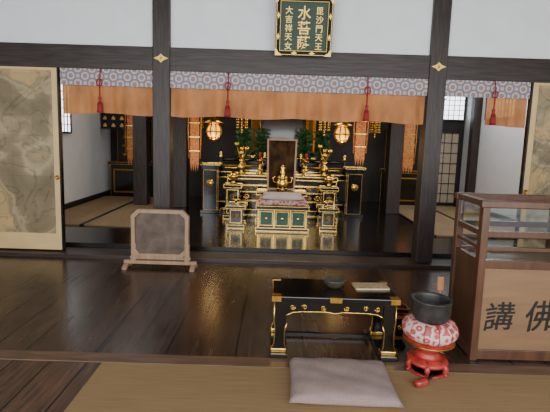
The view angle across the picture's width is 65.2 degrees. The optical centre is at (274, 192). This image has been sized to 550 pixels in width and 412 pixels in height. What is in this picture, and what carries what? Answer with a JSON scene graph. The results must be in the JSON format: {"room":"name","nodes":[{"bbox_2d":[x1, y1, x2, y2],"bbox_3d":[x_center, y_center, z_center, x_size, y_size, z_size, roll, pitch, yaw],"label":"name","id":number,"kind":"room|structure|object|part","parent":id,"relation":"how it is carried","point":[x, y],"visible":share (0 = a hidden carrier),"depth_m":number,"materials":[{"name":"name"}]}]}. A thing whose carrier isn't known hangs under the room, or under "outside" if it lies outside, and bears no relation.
{"room":"house of worship","nodes":[
{"label":"house of worship","id":0,"kind":"room"},
{"bbox_2d":[0,66,65,250],"bbox_3d":[-3.422,-0.391,5.142,1.755,2.183,0.055,2,7,0],"label":"door","id":1,"kind":"structure","parent":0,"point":[32,202],"depth_m":5.12,"materials":[{"name":"beige paper"}]},
{"bbox_2d":[62,113,110,203],"bbox_3d":[-3.816,-1.171,7.527,0.100,3.200,4.600,2,7,0],"label":"wall","id":2,"kind":"structure","parent":0,"point":[86,151],"depth_m":8.61,"materials":[{"name":"white paint"}]},
{"bbox_2d":[61,85,71,133],"bbox_3d":[-3.738,-1.464,6.835,0.036,1.035,2.035,2,7,0],"label":"window","id":3,"kind":"structure","parent":2,"relation":"in","point":[66,118],"depth_m":7.69,"materials":[{"name":"paper"}]},
{"bbox_2d":[65,190,110,208],"bbox_3d":[-3.795,0.266,7.739,0.030,0.100,4.540,2,7,0],"label":"baseboard","id":4,"kind":"structure","parent":2,"relation":"attached to","point":[108,192],"depth_m":8.62,"materials":[{"name":"brown wood"}]},
{"bbox_2d":[101,113,124,128],"bbox_3d":[-3.437,-1.780,9.163,0.580,0.862,0.021,2,7,0],"label":"curtain","id":5,"kind":"object","parent":2,"relation":"attached to","point":[108,120],"visible":0.46,"depth_m":9.19,"materials":[{"name":"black fabric"}]},
{"bbox_2d":[0,256,549,365],"bbox_3d":[0.168,1.044,4.072,10.800,0.080,2.260,2,7,0],"label":"floor","id":6,"kind":"structure","parent":0,"point":[47,303],"depth_m":3.70,"materials":[{"name":"brown wood"}]},
{"bbox_2d":[122,208,197,271],"bbox_3d":[-1.287,0.525,4.829,0.820,0.670,0.220,2,7,0],"label":"screen","id":7,"kind":"object","parent":6,"relation":"on","point":[162,235],"visible":1,"depth_m":4.82,"materials":[{"name":"beige wood"}]},
{"bbox_3d":[-1.285,0.460,4.823,0.580,0.480,0.020,2,7,0],"label":"panel","id":8,"kind":"part","parent":7,"relation":"part of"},
{"bbox_3d":[-1.285,0.460,4.821,0.640,0.540,0.060,2,7,0],"label":"frame","id":9,"kind":"part","parent":7,"relation":"part of","materials":[{"name":"beige wood"}]},
{"bbox_2d":[0,247,450,269],"bbox_3d":[0.174,0.848,5.320,10.800,0.095,0.345,2,7,0],"label":"trim","id":10,"kind":"structure","parent":6,"relation":"on","point":[71,252],"depth_m":5.20,"materials":[{"name":"brown wood"}]},
{"bbox_2d":[152,0,173,208],"bbox_3d":[-1.335,-0.814,5.134,0.200,3.155,0.220,2,7,0],"label":"wooden pillar","id":11,"kind":"structure","parent":10,"relation":"on","point":[163,122],"depth_m":5.03,"materials":[{"name":"brown wood"}]},
{"bbox_2d":[411,0,451,262],"bbox_3d":[1.863,-0.715,5.134,0.200,3.155,0.220,2,7,0],"label":"wooden pillar","id":12,"kind":"structure","parent":10,"relation":"on","point":[430,137],"depth_m":5.06,"materials":[{"name":"brown wood"}]},
{"bbox_2d":[270,277,400,361],"bbox_3d":[0.407,0.904,3.111,0.870,0.438,0.400,2,7,0],"label":"table","id":13,"kind":"object","parent":6,"relation":"on","point":[289,295],"visible":0.99,"depth_m":2.94,"materials":[{"name":"black paint"}]},
{"bbox_3d":[0.029,0.920,2.961,0.106,0.361,0.048,2,7,0],"label":"leg","id":14,"kind":"part","parent":13,"relation":"part of","materials":[{"name":"black paint"}]},
{"bbox_3d":[0.401,1.106,3.137,0.870,0.030,0.400,2,7,0],"label":"rail","id":15,"kind":"part","parent":13,"relation":"part of","materials":[{"name":"black paint"}]},
{"bbox_2d":[323,275,346,288],"bbox_3d":[0.430,0.655,3.115,0.171,0.058,0.171,2,7,0],"label":"shallow bowl","id":16,"kind":"object","parent":13,"relation":"on","point":[332,281],"visible":1,"depth_m":3.13,"materials":[{"name":"grey ceramic"}]},
{"bbox_2d":[351,282,389,289],"bbox_3d":[0.694,0.684,3.128,0.250,0.013,0.130,1,7,-5],"label":"book","id":17,"kind":"object","parent":13,"relation":"on","point":[357,285],"visible":1,"depth_m":3.11,"materials":[{"name":"paper"}]},
{"bbox_3d":[0.785,0.905,3.264,0.106,0.361,0.048,2,7,0],"label":"leg","id":18,"kind":"part","parent":13,"relation":"part of","materials":[{"name":"black paint"}]},
{"bbox_3d":[0.784,0.944,2.961,0.106,0.361,0.048,2,7,0],"label":"leg","id":19,"kind":"part","parent":13,"relation":"part of","materials":[{"name":"black paint"}]},
{"bbox_2d":[394,303,409,347],"bbox_3d":[0.915,0.986,3.175,0.106,0.303,0.106,2,7,0],"label":"stand","id":20,"kind":"object","parent":6,"relation":"on","point":[402,309],"visible":0.66,"depth_m":3.15,"materials":[{"name":"black paint"}]},
{"bbox_2d":[436,277,443,352],"bbox_3d":[1.158,0.875,3.059,0.070,0.565,0.060,2,7,0],"label":"standing wooden striker","id":21,"kind":"object","parent":6,"relation":"on","point":[440,280],"visible":0.48,"depth_m":3.02,"materials":[{"name":"brown wood"}]},
{"bbox_2d":[448,192,549,360],"bbox_3d":[2.132,0.611,3.151,1.540,1.130,0.455,2,7,0],"label":"display counter","id":22,"kind":"object","parent":6,"relation":"on","point":[500,293],"depth_m":2.97,"materials":[{"name":"brown wood"}]},
{"bbox_3d":[1.403,0.578,3.348,0.050,1.100,0.056,2,7,0],"label":"post","id":23,"kind":"part","parent":22,"relation":"part of","materials":[{"name":"brown wood"}]},
{"bbox_3d":[1.395,0.781,3.178,0.014,0.600,0.340,2,7,0],"label":"panel","id":24,"kind":"part","parent":22,"relation":"part of","materials":[{"name":"brown wood"}]},
{"bbox_3d":[1.416,0.158,3.099,0.006,0.158,0.330,2,7,0],"label":"glass pane","id":25,"kind":"part","parent":22,"relation":"part of","materials":[{"name":"white"}]},
{"bbox_3d":[1.401,0.627,2.962,0.050,1.100,0.056,2,7,0],"label":"post","id":26,"kind":"part","parent":22,"relation":"part of","materials":[{"name":"brown wood"}]},
{"bbox_3d":[2.149,0.075,3.083,1.540,0.050,0.455,2,7,0],"label":"rail","id":27,"kind":"part","parent":22,"relation":"part of","materials":[{"name":"brown wood"}]},
{"bbox_3d":[1.769,0.387,3.328,0.666,0.063,0.006,2,7,0],"label":"glass pane","id":28,"kind":"part","parent":22,"relation":"part of","materials":[{"name":"white"}]},
{"bbox_3d":[2.131,0.824,2.978,1.430,0.610,0.014,2,7,0],"label":"panel","id":29,"kind":"part","parent":22,"relation":"part of","materials":[{"name":"brown wood"}]},
{"bbox_3d":[1.767,0.437,2.931,0.666,0.063,0.006,2,7,0],"label":"glass pane","id":30,"kind":"part","parent":22,"relation":"part of","materials":[{"name":"white"}]},
{"bbox_3d":[1.775,0.194,2.900,0.666,0.158,0.006,2,7,0],"label":"glass pane","id":31,"kind":"part","parent":22,"relation":"part of","materials":[{"name":"white"}]},
{"bbox_2d":[0,0,549,58],"bbox_3d":[0.262,-1.985,5.000,10.800,0.700,0.100,2,7,0],"label":"wall","id":32,"kind":"structure","parent":0,"point":[478,28],"depth_m":4.96,"materials":[{"name":"white paint"}]},
{"bbox_2d":[60,68,152,115],"bbox_3d":[-1.967,-1.173,5.054,1.075,0.522,0.079,2,7,0],"label":"valance curtain","id":33,"kind":"object","parent":32,"relation":"hanging from","point":[128,92],"visible":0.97,"depth_m":5.06,"materials":[{"name":"orange fabric"}]},
{"bbox_2d":[96,68,102,112],"bbox_3d":[-2.025,-1.175,4.965,0.072,0.512,0.072,-5,10,-45],"label":"tassel","id":34,"kind":"object","parent":33,"relation":"hanging from","point":[99,103],"visible":1,"depth_m":4.96,"materials":[{"name":"red fabric"}]},
{"bbox_3d":[-2.022,-1.261,4.965,0.078,0.342,0.051,2,7,0],"label":"cord","id":35,"kind":"part","parent":34,"relation":"part of","materials":[{"name":"red fabric"}]},
{"bbox_2d":[0,42,549,82],"bbox_3d":[0.247,-1.504,5.061,10.800,0.270,0.180,2,7,0],"label":"beam","id":36,"kind":"structure","parent":32,"relation":"attached to","point":[16,54],"depth_m":4.97,"materials":[{"name":"brown wood"}]},
{"bbox_2d":[170,71,427,124],"bbox_3d":[0.274,-1.103,5.056,2.990,0.522,0.084,2,7,0],"label":"valance curtain","id":37,"kind":"object","parent":32,"relation":"hanging from","point":[193,94],"visible":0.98,"depth_m":5.06,"materials":[{"name":"orange fabric"}]},
{"bbox_2d":[224,72,230,116],"bbox_3d":[-0.545,-1.129,4.965,0.072,0.512,0.072,-5,10,-45],"label":"tassel","id":38,"kind":"object","parent":37,"relation":"hanging from","point":[227,107],"visible":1,"depth_m":4.96,"materials":[{"name":"red fabric"}]},
{"bbox_3d":[-0.543,-1.215,4.965,0.078,0.342,0.051,2,7,0],"label":"cord","id":39,"kind":"part","parent":38,"relation":"part of","materials":[{"name":"red fabric"}]},
{"bbox_2d":[363,76,370,120],"bbox_3d":[1.064,-1.079,4.965,0.072,0.512,0.072,-5,10,-45],"label":"tassel","id":40,"kind":"object","parent":37,"relation":"hanging from","point":[366,112],"visible":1,"depth_m":4.96,"materials":[{"name":"red fabric"}]},
{"bbox_3d":[1.067,-1.165,4.965,0.078,0.342,0.051,2,7,0],"label":"cord","id":41,"kind":"part","parent":40,"relation":"part of","materials":[{"name":"red fabric"}]},
{"bbox_2d":[275,0,333,56],"bbox_3d":[0.322,-1.848,4.787,0.630,0.635,0.164,2,7,0],"label":"signboard","id":42,"kind":"object","parent":32,"relation":"attached to","point":[303,27],"visible":1,"depth_m":4.79,"materials":[{"name":"green paint"}]},
{"bbox_2d":[445,80,530,127],"bbox_3d":[2.471,-1.035,5.054,0.985,0.522,0.079,2,7,0],"label":"valance curtain","id":43,"kind":"object","parent":32,"relation":"hanging from","point":[511,102],"visible":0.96,"depth_m":5.01,"materials":[{"name":"orange fabric"}]},
{"bbox_2d":[489,80,498,124],"bbox_3d":[2.533,-1.034,4.965,0.072,0.512,0.072,-5,10,-45],"label":"tassel","id":44,"kind":"object","parent":43,"relation":"hanging from","point":[492,121],"visible":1,"depth_m":4.96,"materials":[{"name":"red fabric"}]},
{"bbox_3d":[2.536,-1.119,4.965,0.078,0.342,0.051,2,7,0],"label":"cord","id":45,"kind":"part","parent":44,"relation":"part of","materials":[{"name":"red fabric"}]},
{"bbox_2d":[0,359,549,411],"bbox_3d":[0.156,1.427,1.016,10.800,0.084,3.660,2,7,0],"label":"floor","id":46,"kind":"structure","parent":0,"point":[114,386],"depth_m":2.57,"materials":[{"name":"beige wicker"}]},
{"bbox_2d":[289,357,404,407],"bbox_3d":[0.405,1.144,2.622,0.640,0.089,0.480,2,7,1],"label":"floor cushion","id":47,"kind":"object","parent":46,"relation":"on","point":[317,380],"visible":1,"depth_m":2.52,"materials":[{"name":"grey fabric"}]},
{"bbox_2d":[414,374,433,387],"bbox_3d":[0.937,1.173,2.674,0.172,0.049,0.053,-2,8,-28],"label":"padded striker","id":48,"kind":"object","parent":46,"relation":"on","point":[421,382],"visible":1,"depth_m":2.64,"materials":[{"name":"red"}]},
{"bbox_2d":[403,332,455,378],"bbox_3d":[1.012,1.068,2.852,0.328,0.216,0.328,2,7,0],"label":"stand","id":49,"kind":"object","parent":46,"relation":"on","point":[424,361],"visible":0.8,"depth_m":2.77,"materials":[{"name":"red paint"}]},
{"bbox_3d":[0.896,1.128,2.837,0.071,0.093,0.041,0,7,-11],"label":"leg","id":50,"kind":"part","parent":49,"relation":"part of","materials":[{"name":"red paint"}]},
{"bbox_3d":[1.011,1.103,2.857,0.266,0.045,0.266,2,7,0],"label":"plate","id":51,"kind":"part","parent":49,"relation":"part of","materials":[{"name":"red paint"}]},
{"bbox_3d":[0.973,1.141,2.750,0.041,0.093,0.071,4,8,18],"label":"leg","id":52,"kind":"part","parent":49,"relation":"part of","materials":[{"name":"red paint"}]},
{"bbox_3d":[1.015,0.978,2.841,0.318,0.036,0.318,2,7,0],"label":"plate","id":53,"kind":"part","parent":49,"relation":"part of","materials":[{"name":"red paint"}]},
{"bbox_2d":[402,312,458,346],"bbox_3d":[1.018,0.894,2.830,0.362,0.133,0.362,2,7,0],"label":"cushion","id":54,"kind":"object","parent":49,"relation":"on","point":[446,334],"visible":0.77,"depth_m":2.70,"materials":[{"name":"red fabric"}]},
{"bbox_2d":[411,291,452,324],"bbox_3d":[1.022,0.766,2.814,0.259,0.151,0.259,2,7,0],"label":"gong","id":55,"kind":"object","parent":54,"relation":"on","point":[432,308],"visible":1,"depth_m":2.74,"materials":[{"name":"black metal"}]},
{"bbox_3d":[1.087,1.142,2.773,0.041,0.093,0.071,-5,10,-41],"label":"leg","id":56,"kind":"part","parent":49,"relation":"part of","materials":[{"name":"red paint"}]},
{"bbox_2d":[0,349,549,375],"bbox_3d":[0.163,1.190,2.891,10.800,0.086,0.120,2,7,0],"label":"trim","id":57,"kind":"structure","parent":0,"point":[4,354],"depth_m":2.88,"materials":[{"name":"brown wood"}]},
{"bbox_2d":[65,194,508,257],"bbox_3d":[0.214,0.515,7.750,8.060,0.150,4.550,2,7,0],"label":"floor","id":58,"kind":"structure","parent":0,"point":[378,233],"depth_m":6.11,"materials":[{"name":"brown wood"}]},
{"bbox_2d":[65,205,119,225],"bbox_3d":[-3.338,0.376,7.293,0.850,0.021,1.650,2,7,0],"label":"mat","id":59,"kind":"object","parent":58,"relation":"on","point":[75,215],"visible":0.64,"depth_m":7.36,"materials":[{"name":"beige"}]},
{"bbox_2d":[77,196,132,206],"bbox_3d":[-3.332,0.186,8.801,0.850,0.021,1.370,2,7,0],"label":"mat","id":60,"kind":"object","parent":58,"relation":"on","point":[110,201],"visible":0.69,"depth_m":8.66,"materials":[{"name":"beige"}]},
{"bbox_2d":[82,207,152,226],"bbox_3d":[-2.459,0.403,7.293,0.890,0.021,1.650,2,7,0],"label":"mat","id":61,"kind":"object","parent":58,"relation":"on","point":[120,217],"visible":0.55,"depth_m":6.94,"materials":[{"name":"beige"}]},
{"bbox_2d":[108,119,152,196],"bbox_3d":[-3.178,-0.766,9.632,0.932,1.705,0.512,2,7,0],"label":"tall cabinet","id":62,"kind":"object","parent":58,"relation":"on","point":[121,171],"visible":0.42,"depth_m":9.50,"materials":[{"name":"black paint"}]},
{"bbox_2d":[122,197,152,207],"bbox_3d":[-2.453,0.213,8.801,0.890,0.021,1.370,2,7,0],"label":"mat","id":63,"kind":"object","parent":58,"relation":"on","point":[131,204],"visible":0.17,"depth_m":8.33,"materials":[{"name":"beige"}]},
{"bbox_2d":[133,115,149,204],"bbox_3d":[-2.581,-1.293,8.314,0.260,3.079,0.260,2,7,0],"label":"wooden pillar","id":64,"kind":"structure","parent":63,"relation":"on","point":[141,124],"depth_m":8.29,"materials":[{"name":"brown wood"}]},
{"bbox_2d":[173,117,188,206],"bbox_3d":[-1.812,-1.258,8.315,0.260,3.100,0.260,2,7,0],"label":"wooden pillar","id":65,"kind":"structure","parent":58,"relation":"on","point":[181,160],"depth_m":8.28,"materials":[{"name":"brown wood"}]},
{"bbox_2d":[200,162,221,213],"bbox_3d":[-1.178,-0.085,7.906,0.368,0.914,0.280,2,7,0],"label":"pedestal","id":66,"kind":"object","parent":58,"relation":"on","point":[210,169],"visible":1,"depth_m":7.81,"materials":[{"name":"black paint"}]},
{"bbox_2d":[223,171,242,218],"bbox_3d":[-0.722,0.037,7.426,0.311,0.820,0.291,2,7,0],"label":"stand","id":67,"kind":"object","parent":58,"relation":"on","point":[233,189],"visible":0.71,"depth_m":7.32,"materials":[{"name":"black paint"}]},
{"bbox_2d":[228,171,238,183],"bbox_3d":[-0.712,-0.260,7.388,0.197,0.220,0.200,2,7,0],"label":"cup","id":68,"kind":"object","parent":67,"relation":"on","point":[233,175],"depth_m":7.34,"materials":[{"name":"gold metal"}]},
{"bbox_2d":[226,201,247,228],"bbox_3d":[-0.601,0.356,6.780,0.309,0.358,0.438,2,7,0],"label":"stand","id":69,"kind":"object","parent":58,"relation":"on","point":[236,211],"visible":0.99,"depth_m":6.61,"materials":[{"name":"black paint"}]},
{"bbox_2d":[255,188,306,220],"bbox_3d":[0.103,0.223,7.412,0.851,0.505,0.460,2,7,0],"label":"stand","id":70,"kind":"object","parent":58,"relation":"on","point":[259,191],"visible":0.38,"depth_m":7.30,"materials":[{"name":"black paint"}]},
{"bbox_2d":[267,139,296,189],"bbox_3d":[0.115,-0.482,7.468,0.520,0.880,0.120,2,7,0],"label":"framed picture","id":71,"kind":"object","parent":70,"relation":"on","point":[279,151],"visible":0.76,"depth_m":7.46,"materials":[{"name":"black paint"}]},
{"bbox_2d":[272,164,292,191],"bbox_3d":[0.128,-0.248,7.236,0.298,0.478,0.212,6,8,31],"label":"incense burner","id":72,"kind":"object","parent":70,"relation":"on","point":[282,182],"visible":1,"depth_m":7.18,"materials":[{"name":"gold metal"}]},
{"bbox_3d":[0.131,-0.355,7.222,0.186,0.262,0.186,2,7,0],"label":"lid","id":73,"kind":"part","parent":72,"relation":"part of","materials":[{"name":"gold metal"}]},
{"bbox_2d":[276,179,288,191],"bbox_3d":[0.124,-0.118,7.252,0.211,0.215,0.211,2,7,0],"label":"pot","id":74,"kind":"object","parent":70,"relation":"on","point":[281,183],"depth_m":7.17,"materials":[{"name":"gold metal"}]},
{"bbox_2d":[255,199,308,232],"bbox_3d":[0.109,0.361,6.778,0.803,0.390,0.674,2,7,0],"label":"dais","id":75,"kind":"object","parent":58,"relation":"on","point":[273,218],"visible":0.97,"depth_m":6.47,"materials":[{"name":"black paint"}]},
{"bbox_3d":[0.108,0.397,6.478,0.663,0.203,0.011,2,7,0],"label":"panel","id":76,"kind":"part","parent":75,"relation":"part of","materials":[{"name":"teal paint"}]},
{"bbox_2d":[258,192,306,205],"bbox_3d":[0.117,0.090,6.744,0.728,0.151,0.599,2,7,0],"label":"cushion","id":77,"kind":"object","parent":75,"relation":"on","point":[268,198],"visible":1,"depth_m":6.49,"materials":[{"name":"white fabric"}]},
{"bbox_2d":[227,172,337,216],"bbox_3d":[0.129,0.042,7.968,1.976,0.728,0.496,2,7,0],"label":"table","id":78,"kind":"object","parent":58,"relation":"on","point":[251,182],"visible":0.44,"depth_m":7.79,"materials":[{"name":"black paint"}]},
{"bbox_2d":[235,142,248,173],"bbox_3d":[-0.610,-0.630,7.886,0.275,0.577,0.160,2,7,0],"label":"flower vase","id":79,"kind":"object","parent":78,"relation":"on","point":[241,166],"visible":1,"depth_m":7.86,"materials":[{"name":"gold metal"}]},
{"bbox_2d":[256,152,262,174],"bbox_3d":[-0.274,-0.524,7.817,0.138,0.405,0.138,2,7,0],"label":"candlestick","id":80,"kind":"object","parent":78,"relation":"on","point":[259,160],"visible":1,"depth_m":7.79,"materials":[{"name":"gold metal"}]},
{"bbox_3d":[-0.276,-0.457,7.825,0.138,0.270,0.138,2,7,0],"label":"stem","id":81,"kind":"part","parent":80,"relation":"part of","materials":[{"name":"gold metal"}]},
{"bbox_2d":[302,154,309,175],"bbox_3d":[0.566,-0.498,7.817,0.138,0.405,0.138,2,7,0],"label":"candlestick","id":82,"kind":"object","parent":78,"relation":"on","point":[305,162],"visible":1,"depth_m":7.79,"materials":[{"name":"gold metal"}]},
{"bbox_3d":[0.564,-0.431,7.825,0.138,0.270,0.138,2,7,0],"label":"stem","id":83,"kind":"part","parent":82,"relation":"part of","materials":[{"name":"gold metal"}]},
{"bbox_2d":[318,144,332,175],"bbox_3d":[0.910,-0.583,7.886,0.275,0.577,0.160,2,7,0],"label":"flower vase","id":84,"kind":"object","parent":78,"relation":"on","point":[324,169],"visible":0.99,"depth_m":7.86,"materials":[{"name":"gold metal"}]},
{"bbox_2d":[218,150,346,211],"bbox_3d":[0.139,-0.300,8.952,2.516,1.160,1.216,2,7,0],"label":"platform","id":85,"kind":"object","parent":58,"relation":"on","point":[251,167],"visible":0.36,"depth_m":8.38,"materials":[{"name":"black paint"}]},
{"bbox_3d":[-0.626,-0.612,8.362,0.938,0.440,0.090,2,7,0],"label":"railing","id":86,"kind":"part","parent":85,"relation":"part of","materials":[{"name":"gold metal"}]},
{"bbox_2d":[234,127,252,170],"bbox_3d":[-0.621,-0.865,8.516,0.368,0.879,0.267,2,7,0],"label":"flower vase","id":87,"kind":"object","parent":85,"relation":"on","point":[246,139],"visible":0.55,"depth_m":8.47,"materials":[{"name":"gold metal"}]},
{"bbox_2d":[253,128,269,171],"bbox_3d":[-0.259,-0.845,8.519,0.370,0.861,0.263,2,7,0],"label":"flower vase","id":88,"kind":"object","parent":85,"relation":"on","point":[260,138],"visible":0.66,"depth_m":8.47,"materials":[{"name":"gold metal"}]},
{"bbox_2d":[251,119,315,155],"bbox_3d":[0.173,-1.383,8.989,1.400,1.280,0.727,2,7,0],"label":"shrine","id":89,"kind":"object","parent":85,"relation":"on","point":[280,128],"visible":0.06,"depth_m":9.24,"materials":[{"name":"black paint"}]},
{"bbox_3d":[-0.397,-1.205,8.761,0.034,0.750,0.260,7,9,38],"label":"door","id":90,"kind":"part","parent":89,"relation":"part of","materials":[{"name":"gold metal"}]},
{"bbox_3d":[0.724,-1.170,8.755,0.034,0.750,0.260,-4,9,-38],"label":"door","id":91,"kind":"part","parent":89,"relation":"part of","materials":[{"name":"gold metal"}]},
{"bbox_2d":[296,128,312,172],"bbox_3d":[0.577,-0.829,8.503,0.352,0.884,0.259,2,7,0],"label":"flower vase","id":92,"kind":"object","parent":85,"relation":"on","point":[303,147],"visible":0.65,"depth_m":8.47,"materials":[{"name":"gold metal"}]},
{"bbox_2d":[313,130,331,172],"bbox_3d":[0.934,-0.810,8.519,0.379,0.865,0.270,2,7,0],"label":"flower vase","id":93,"kind":"object","parent":85,"relation":"on","point":[325,139],"visible":0.56,"depth_m":8.47,"materials":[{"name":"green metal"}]},
{"bbox_3d":[0.923,-0.564,8.362,0.938,0.440,0.090,2,7,0],"label":"railing","id":94,"kind":"part","parent":85,"relation":"part of","materials":[{"name":"gold metal"}]},
{"bbox_2d":[316,204,338,231],"bbox_3d":[0.818,0.400,6.780,0.309,0.358,0.438,2,7,0],"label":"stand","id":95,"kind":"object","parent":58,"relation":"on","point":[326,222],"visible":0.98,"depth_m":6.61,"materials":[{"name":"gold paint"}]},
{"bbox_2d":[317,174,338,221],"bbox_3d":[0.918,0.088,7.426,0.311,0.820,0.291,2,7,0],"label":"stand","id":96,"kind":"object","parent":58,"relation":"on","point":[328,192],"visible":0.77,"depth_m":7.31,"materials":[{"name":"black paint"}]},
{"bbox_2d":[323,174,334,186],"bbox_3d":[0.927,-0.209,7.388,0.197,0.220,0.200,2,7,0],"label":"cup","id":97,"kind":"object","parent":96,"relation":"on","point":[328,178],"depth_m":7.34,"materials":[{"name":"gold metal"}]},
{"bbox_2d":[342,166,365,217],"bbox_3d":[1.441,-0.004,7.906,0.368,0.914,0.280,2,7,0],"label":"pedestal","id":98,"kind":"object","parent":58,"relation":"on","point":[353,174],"visible":1,"depth_m":7.82,"materials":[{"name":"black paint"}]},
{"bbox_2d":[383,122,404,213],"bbox_3d":[2.336,-1.130,8.315,0.260,3.100,0.260,2,7,0],"label":"wooden pillar","id":99,"kind":"structure","parent":58,"relation":"on","point":[395,135],"depth_m":8.29,"materials":[{"name":"brown wood"}]},
{"bbox_2d":[379,128,418,204],"bbox_3d":[2.869,-0.578,9.632,0.932,1.705,0.512,2,7,0],"label":"tall cabinet","id":100,"kind":"object","parent":58,"relation":"on","point":[408,180],"visible":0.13,"depth_m":9.50,"materials":[{"name":"black paint"}]},
{"bbox_2d":[399,205,447,216],"bbox_3d":[2.850,0.377,8.801,0.880,0.021,1.370,2,7,0],"label":"mat","id":101,"kind":"object","parent":58,"relation":"on","point":[404,210],"visible":0.29,"depth_m":8.60,"materials":[{"name":"beige"}]},
{"bbox_2d":[403,216,472,236],"bbox_3d":[2.844,0.568,7.293,0.880,0.021,1.650,2,7,0],"label":"mat","id":102,"kind":"object","parent":58,"relation":"on","point":[444,226],"visible":0.55,"depth_m":7.16,"materials":[{"name":"beige"}]},
{"bbox_2d":[436,206,455,216],"bbox_3d":[3.744,0.405,8.801,0.890,0.021,1.370,2,7,0],"label":"mat","id":103,"kind":"object","parent":58,"relation":"on","point":[449,211],"visible":0.24,"depth_m":8.89,"materials":[{"name":"beige"}]},
{"bbox_2d":[464,97,482,192],"bbox_3d":[4.199,-1.176,9.058,0.160,3.079,0.160,2,7,0],"label":"wooden pillar","id":104,"kind":"structure","parent":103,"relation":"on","point":[477,103],"depth_m":9.02,"materials":[{"name":"brown wood"}]},
{"bbox_2d":[110,73,466,203],"bbox_3d":[0.272,-1.339,9.859,8.260,3.200,0.100,2,7,0],"label":"wall","id":105,"kind":"structure","parent":0,"point":[374,159],"depth_m":9.86,"materials":[{"name":"black wood"}]},
{"bbox_2d":[436,132,460,203],"bbox_3d":[3.919,-0.551,9.866,0.535,1.655,0.036,2,7,0],"label":"door","id":106,"kind":"structure","parent":105,"relation":"in","point":[450,141],"depth_m":9.86,"materials":[{"name":"paper"}]},
{"bbox_2d":[443,96,466,120],"bbox_3d":[3.861,-1.907,9.694,0.875,0.585,0.036,2,7,0],"label":"window","id":107,"kind":"structure","parent":105,"relation":"in","point":[455,107],"depth_m":9.69,"materials":[{"name":"paper"}]},
{"bbox_2d":[418,98,446,138],"bbox_3d":[3.340,-1.570,9.163,0.580,0.862,0.021,2,7,0],"label":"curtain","id":108,"kind":"object","parent":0,"point":[445,98],"visible":0.02,"depth_m":9.19,"materials":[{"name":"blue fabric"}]},
{"bbox_2d":[459,97,527,193],"bbox_3d":[4.340,-0.918,7.527,0.100,3.200,4.600,2,7,0],"label":"wall","id":109,"kind":"structure","parent":0,"point":[500,151],"depth_m":8.35,"materials":[{"name":"white paint"}]},
{"bbox_2d":[518,82,549,247],"bbox_3d":[3.782,-0.167,5.142,1.670,2.183,0.055,2,7,0],"label":"door","id":110,"kind":"structure","parent":109,"relation":"in","point":[535,165],"depth_m":5.08,"materials":[{"name":"beige paper"}]},
{"bbox_3d":[0.271,-2.293,4.245,10.800,0.100,11.000,2,7,0],"label":"ceiling","id":111,"kind":"structure","parent":0,"visible":0},
{"bbox_2d":[125,114,132,164],"bbox_3d":[-2.997,-1.752,9.013,0.314,2.370,0.021,2,7,0],"label":"banner","id":112,"kind":"object","parent":111,"relation":"hanging from","point":[129,146],"visible":0.36,"depth_m":9.08,"materials":[{"name":"orange fabric"}]},
{"bbox_2d":[188,117,201,170],"bbox_3d":[-1.374,-1.519,7.373,0.244,2.320,0.021,2,7,0],"label":"banner","id":113,"kind":"object","parent":111,"relation":"hanging from","point":[194,154],"visible":0.63,"depth_m":7.45,"materials":[{"name":"orange fabric"}]},
{"bbox_2d":[204,117,223,142],"bbox_3d":[-1.007,-1.737,7.193,0.338,1.820,0.338,2,7,0],"label":"hanging lantern","id":114,"kind":"object","parent":111,"relation":"hanging from","point":[214,130],"visible":0.91,"depth_m":7.19,"materials":[{"name":"gold metal"}]},
{"bbox_3d":[-1.029,-1.029,7.282,0.241,0.230,0.241,2,7,0],"label":"lamp glass","id":115,"kind":"part","parent":114,"relation":"part of","materials":[{"name":"white glass"}]},
{"bbox_3d":[-1.030,-0.996,7.287,0.270,0.325,0.270,2,7,0],"label":"frame","id":116,"kind":"part","parent":114,"relation":"part of","materials":[{"name":"gold metal"}]},
{"bbox_2d":[236,118,247,133],"bbox_3d":[-0.563,-1.851,7.530,0.216,1.651,0.216,2,7,0],"label":"garland","id":117,"kind":"object","parent":111,"relation":"hanging from","point":[238,119],"visible":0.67,"depth_m":7.60},
{"bbox_2d":[319,121,330,135],"bbox_3d":[0.896,-1.806,7.530,0.216,1.651,0.216,2,7,0],"label":"garland","id":118,"kind":"object","parent":111,"relation":"hanging from","point":[324,122],"visible":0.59,"depth_m":7.60},
{"bbox_2d":[332,122,352,145],"bbox_3d":[1.153,-1.680,7.192,0.338,1.800,0.338,2,7,0],"label":"hanging lantern","id":119,"kind":"object","parent":111,"relation":"hanging from","point":[341,134],"visible":0.86,"depth_m":7.19,"materials":[{"name":"gold metal"}]},
{"bbox_3d":[1.130,-0.948,7.284,0.270,0.325,0.270,2,7,0],"label":"frame","id":120,"kind":"part","parent":119,"relation":"part of","materials":[{"name":"gold metal"}]},
{"bbox_3d":[1.131,-0.982,7.280,0.241,0.230,0.241,2,7,0],"label":"lamp glass","id":121,"kind":"part","parent":119,"relation":"part of","materials":[{"name":"white glass"}]},
{"bbox_2d":[353,121,368,164],"bbox_3d":[1.498,-1.519,7.362,0.264,2.140,0.021,2,7,0],"label":"banner","id":122,"kind":"object","parent":111,"relation":"hanging from","point":[359,143],"visible":0.56,"depth_m":7.43,"materials":[{"name":"orange fabric"}]},
{"bbox_2d":[369,122,380,137],"bbox_3d":[1.928,-1.849,8.125,0.216,1.651,0.216,2,7,0],"label":"garland","id":123,"kind":"object","parent":111,"relation":"hanging from","point":[374,130],"visible":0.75,"depth_m":8.19},
{"bbox_2d":[402,124,417,172],"bbox_3d":[2.850,-1.570,9.013,0.314,2.370,0.021,2,7,0],"label":"banner","id":124,"kind":"object","parent":111,"relation":"hanging from","point":[409,136],"visible":0.54,"depth_m":9.08,"materials":[{"name":"orange fabric"}]}
]}

